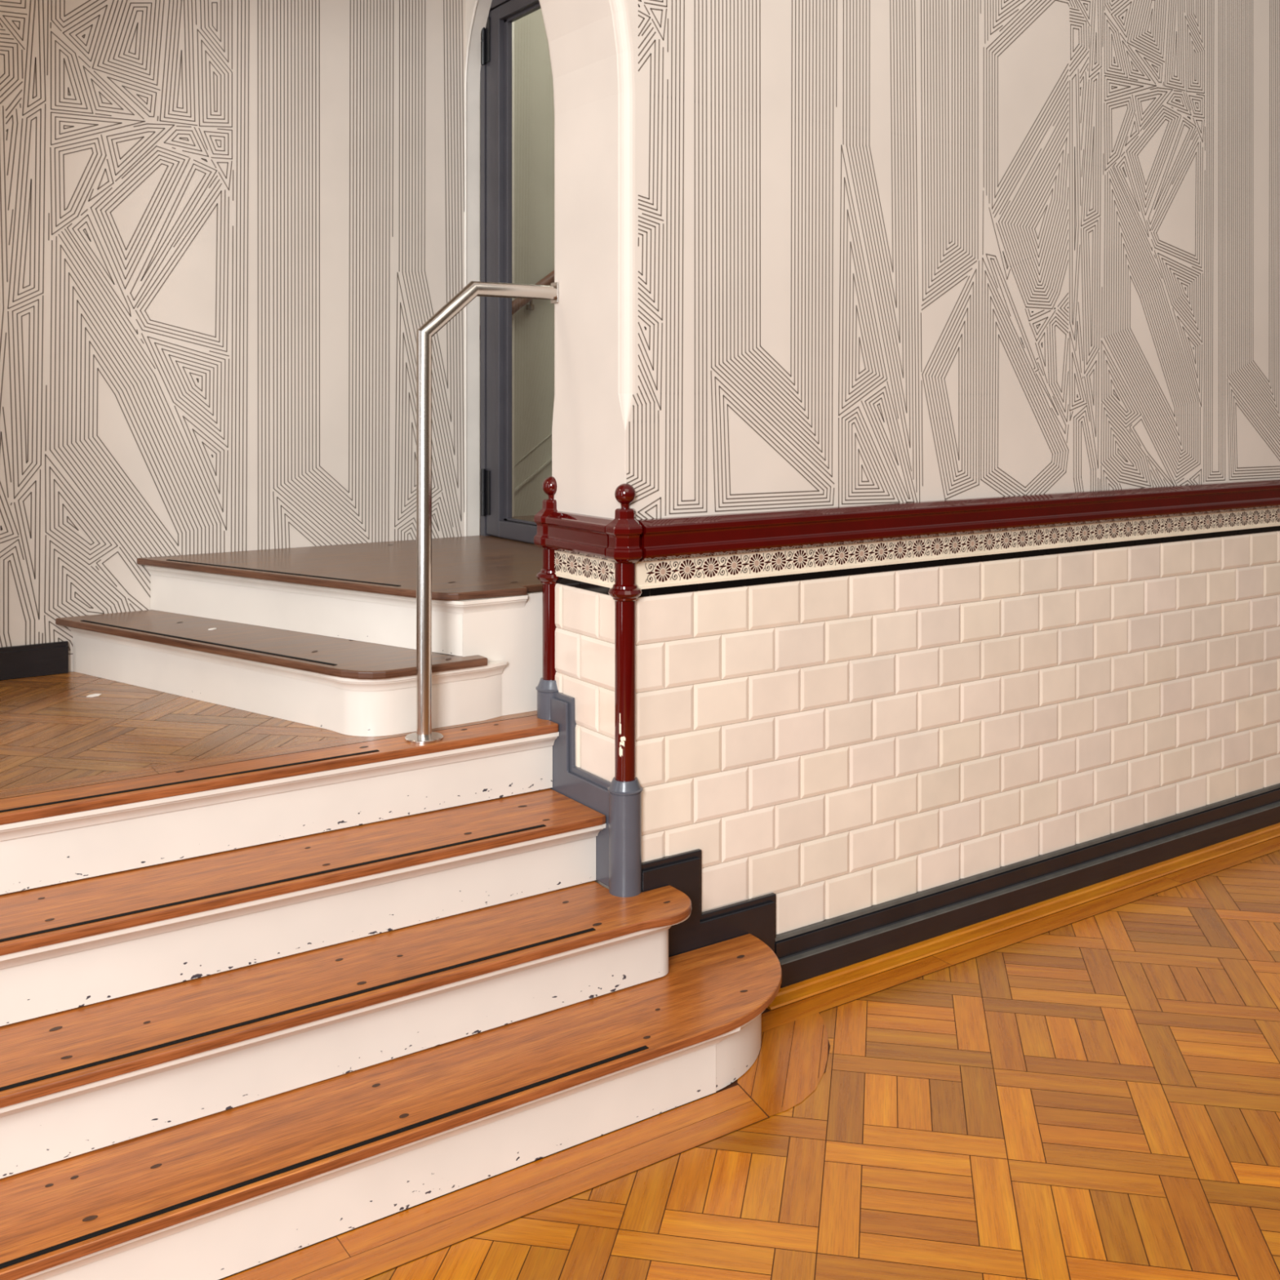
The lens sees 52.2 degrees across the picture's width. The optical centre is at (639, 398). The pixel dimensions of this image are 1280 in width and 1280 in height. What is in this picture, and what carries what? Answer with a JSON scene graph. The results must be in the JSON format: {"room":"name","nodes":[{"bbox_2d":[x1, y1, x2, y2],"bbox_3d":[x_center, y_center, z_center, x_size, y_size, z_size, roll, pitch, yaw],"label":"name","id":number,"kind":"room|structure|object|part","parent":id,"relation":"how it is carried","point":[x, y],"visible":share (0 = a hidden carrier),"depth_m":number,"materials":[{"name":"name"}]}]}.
{"room":"stair hall","nodes":[
{"label":"stair hall","id":0,"kind":"room"},
{"bbox_2d":[0,0,466,671],"bbox_3d":[-2.164,-0.350,3.197,3.765,3.400,0.201,0,0,-34],"label":"wall","id":1,"kind":"structure","parent":0,"point":[229,229],"depth_m":3.72,"materials":[{"name":"beige paint"}]},
{"bbox_2d":[0,640,68,679],"bbox_3d":[-2.140,0.692,3.082,1.474,0.083,0.018,0,0,-34],"label":"baseboard","id":2,"kind":"structure","parent":1,"relation":"attached to","point":[20,661],"depth_m":3.44,"materials":[{"name":"paint"}]},
{"bbox_2d":[464,0,492,536],"bbox_3d":[-0.214,-0.350,3.711,0.056,3.400,1.162,0,0,-34],"label":"wall","id":3,"kind":"structure","parent":0,"point":[477,11],"depth_m":4.18,"materials":[{"name":"white paint"}]},
{"bbox_2d":[480,0,541,543],"bbox_3d":[-0.213,-0.411,3.808,0.084,1.722,0.990,0,0,-34],"label":"door","id":4,"kind":"structure","parent":3,"relation":"in","point":[495,72],"depth_m":4.11,"materials":[{"name":"grey paint"}]},
{"bbox_3d":[-0.207,-0.411,3.811,0.070,1.722,0.990,0,0,-34],"label":"frame","id":5,"kind":"part","parent":4,"relation":"part of","materials":[{"name":"grey paint"}]},
{"bbox_2d":[479,515,534,535],"bbox_3d":[0.483,0.476,4.566,1.920,0.048,1.800,0,0,-34],"label":"floor","id":6,"kind":"structure","parent":0,"point":[522,517],"depth_m":4.94,"materials":[{"name":"brown wood"}]},
{"bbox_2d":[479,8,554,593],"bbox_3d":[-0.058,-0.650,5.377,2.300,3.600,0.150,0,0,-34],"label":"glass pane","id":7,"kind":"structure","parent":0,"point":[534,105],"depth_m":5.05,"materials":[{"name":"glass"}]},
{"bbox_2d":[511,21,514,517],"bbox_3d":[-0.514,-0.949,4.960,0.076,2.802,0.024,0,0,-34],"label":"trim","id":8,"kind":"structure","parent":7,"relation":"attached to","point":[513,23],"depth_m":4.97,"materials":[{"name":"white paint"}]},
{"bbox_2d":[479,270,554,339],"bbox_3d":[-0.243,-0.552,5.117,0.924,0.667,0.080,0,0,-34],"label":"handrail","id":9,"kind":"object","parent":7,"relation":"attached to","point":[517,304],"visible":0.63,"depth_m":4.97,"materials":[{"name":"brown wood"}]},
{"bbox_2d":[514,433,551,493],"bbox_3d":[0.090,-0.185,5.381,1.450,1.140,0.010,0,0,-34],"label":"trim","id":10,"kind":"structure","parent":7,"relation":"attached to","point":[549,460],"depth_m":5.04,"materials":[{"name":"paint"}]},
{"bbox_2d":[218,835,1279,1279],"bbox_3d":[1.798,1.409,1.589,7.700,0.121,4.000,0,0,-34],"label":"floor","id":11,"kind":"structure","parent":0,"point":[1090,1090],"depth_m":2.36,"materials":[{"name":"brown wood"}]},
{"bbox_2d":[0,648,782,1279],"bbox_3d":[-1.153,1.040,2.679,2.650,0.614,1.790,0,0,-34],"label":"staircase","id":12,"kind":"structure","parent":11,"relation":"on","point":[271,988],"depth_m":2.38,"materials":[{"name":"brown wood"}]},
{"bbox_2d":[86,693,101,697],"bbox_3d":[-1.346,0.732,3.223,0.026,0.002,0.028,0,0,4],"label":"paper scrap","id":13,"kind":"object","parent":12,"relation":"on","point":[92,695],"visible":1,"depth_m":3.22,"materials":[{"name":"white paper"}]},
{"bbox_3d":[-1.132,0.770,2.317,2.278,0.036,0.029,0,0,-34],"label":"cove moulding","id":14,"kind":"part","parent":12,"relation":"part of","materials":[{"name":"white paint"}]},
{"bbox_2d":[55,535,542,736],"bbox_3d":[-0.707,0.586,3.386,1.296,0.295,1.135,0,0,-34],"label":"staircase","id":15,"kind":"structure","parent":12,"relation":"on","point":[322,637],"depth_m":3.13,"materials":[{"name":"brown wood"}]},
{"bbox_3d":[-0.972,0.620,3.124,1.322,0.030,0.297,0,0,22],"label":"cove moulding","id":16,"kind":"part","parent":15,"relation":"part of","materials":[{"name":"white paint"}]},
{"bbox_3d":[-0.845,0.473,3.266,1.244,0.030,0.158,0,0,28],"label":"cove moulding","id":17,"kind":"part","parent":15,"relation":"part of","materials":[{"name":"white paint"}]},
{"bbox_3d":[-0.175,0.596,3.118,0.548,0.275,0.002,0,0,-34],"label":"panel","id":18,"kind":"part","parent":15,"relation":"part of","materials":[{"name":"white paint"}]},
{"bbox_3d":[-1.025,0.924,2.160,2.278,0.036,0.040,0,0,-34],"label":"cove moulding","id":19,"kind":"part","parent":12,"relation":"part of","materials":[{"name":"white paint"}]},
{"bbox_3d":[-0.889,1.078,2.076,2.408,0.036,0.126,0,0,-34],"label":"cove moulding","id":20,"kind":"part","parent":12,"relation":"part of","materials":[{"name":"white paint"}]},
{"bbox_3d":[-0.681,1.232,1.969,2.625,0.035,0.268,0,0,-40],"label":"cove moulding","id":21,"kind":"part","parent":12,"relation":"part of","materials":[{"name":"white paint"}]},
{"bbox_2d":[404,280,558,743],"bbox_3d":[-0.347,0.234,2.899,0.369,1.000,0.082,0,0,-34],"label":"handrail","id":22,"kind":"object","parent":12,"relation":"on","point":[424,734],"visible":1,"depth_m":2.81,"materials":[{"name":"silver metal"}]},
{"bbox_3d":[-0.196,-0.242,3.000,0.004,0.048,0.031,0,0,-34],"label":"wall plate","id":23,"kind":"part","parent":22,"relation":"part of","materials":[{"name":"silver metal"}]},
{"bbox_2d":[533,476,558,719],"bbox_3d":[-0.203,0.457,3.015,0.078,0.554,0.078,0,0,-34],"label":"post","id":24,"kind":"object","parent":12,"relation":"on","point":[546,688],"visible":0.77,"depth_m":2.99,"materials":[{"name":"red ceramic"}]},
{"bbox_2d":[605,483,643,897],"bbox_3d":[-0.031,0.611,2.763,0.078,0.862,0.078,0,0,-34],"label":"post","id":25,"kind":"object","parent":12,"relation":"on","point":[624,532],"visible":1,"depth_m":2.74,"materials":[{"name":"red ceramic"}]},
{"bbox_2d":[538,0,1279,933],"bbox_3d":[0.422,-0.300,3.252,8.100,3.300,0.313,0,0,-34],"label":"wall","id":26,"kind":"structure","parent":0,"point":[808,254],"depth_m":3.25,"materials":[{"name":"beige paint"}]},
{"bbox_2d":[545,511,613,560],"bbox_3d":[-0.131,0.302,2.880,0.034,0.088,0.249,0,0,-34],"label":"rail","id":27,"kind":"object","parent":26,"relation":"attached to","point":[578,534],"visible":0.96,"depth_m":2.87,"materials":[{"name":"red wood"}]},
{"bbox_2d":[549,691,610,886],"bbox_3d":[-0.126,0.855,2.884,0.020,0.370,0.290,0,0,-34],"label":"trim","id":28,"kind":"structure","parent":26,"relation":"attached to","point":[584,787],"depth_m":2.91,"materials":[{"name":"grey paint"}]},
{"bbox_2d":[641,848,776,957],"bbox_3d":[0.155,1.168,2.877,0.375,0.360,0.022,0,0,-34],"label":"trim","id":29,"kind":"structure","parent":26,"relation":"attached to","point":[756,917],"depth_m":2.85,"materials":[{"name":"paint"}]},
{"bbox_2d":[637,479,1279,561],"bbox_3d":[1.891,0.302,4.053,4.570,0.088,0.034,0,0,-34],"label":"rail","id":30,"kind":"object","parent":26,"relation":"attached to","point":[691,536],"visible":0.97,"depth_m":3.24,"materials":[{"name":"red wood"}]},
{"bbox_2d":[767,822,1279,1010],"bbox_3d":[2.081,1.343,4.130,4.370,0.015,0.050,0,0,-34],"label":"trim","id":31,"kind":"structure","parent":26,"relation":"attached to","point":[792,993],"depth_m":3.35,"materials":[{"name":"brown wood"}]},
{"bbox_2d":[774,782,1279,987],"bbox_3d":[2.045,1.288,4.156,4.200,0.120,0.037,0,0,-34],"label":"baseboard","id":32,"kind":"structure","parent":26,"relation":"attached to","point":[807,952],"depth_m":3.41,"materials":[{"name":"paint"}]}
]}

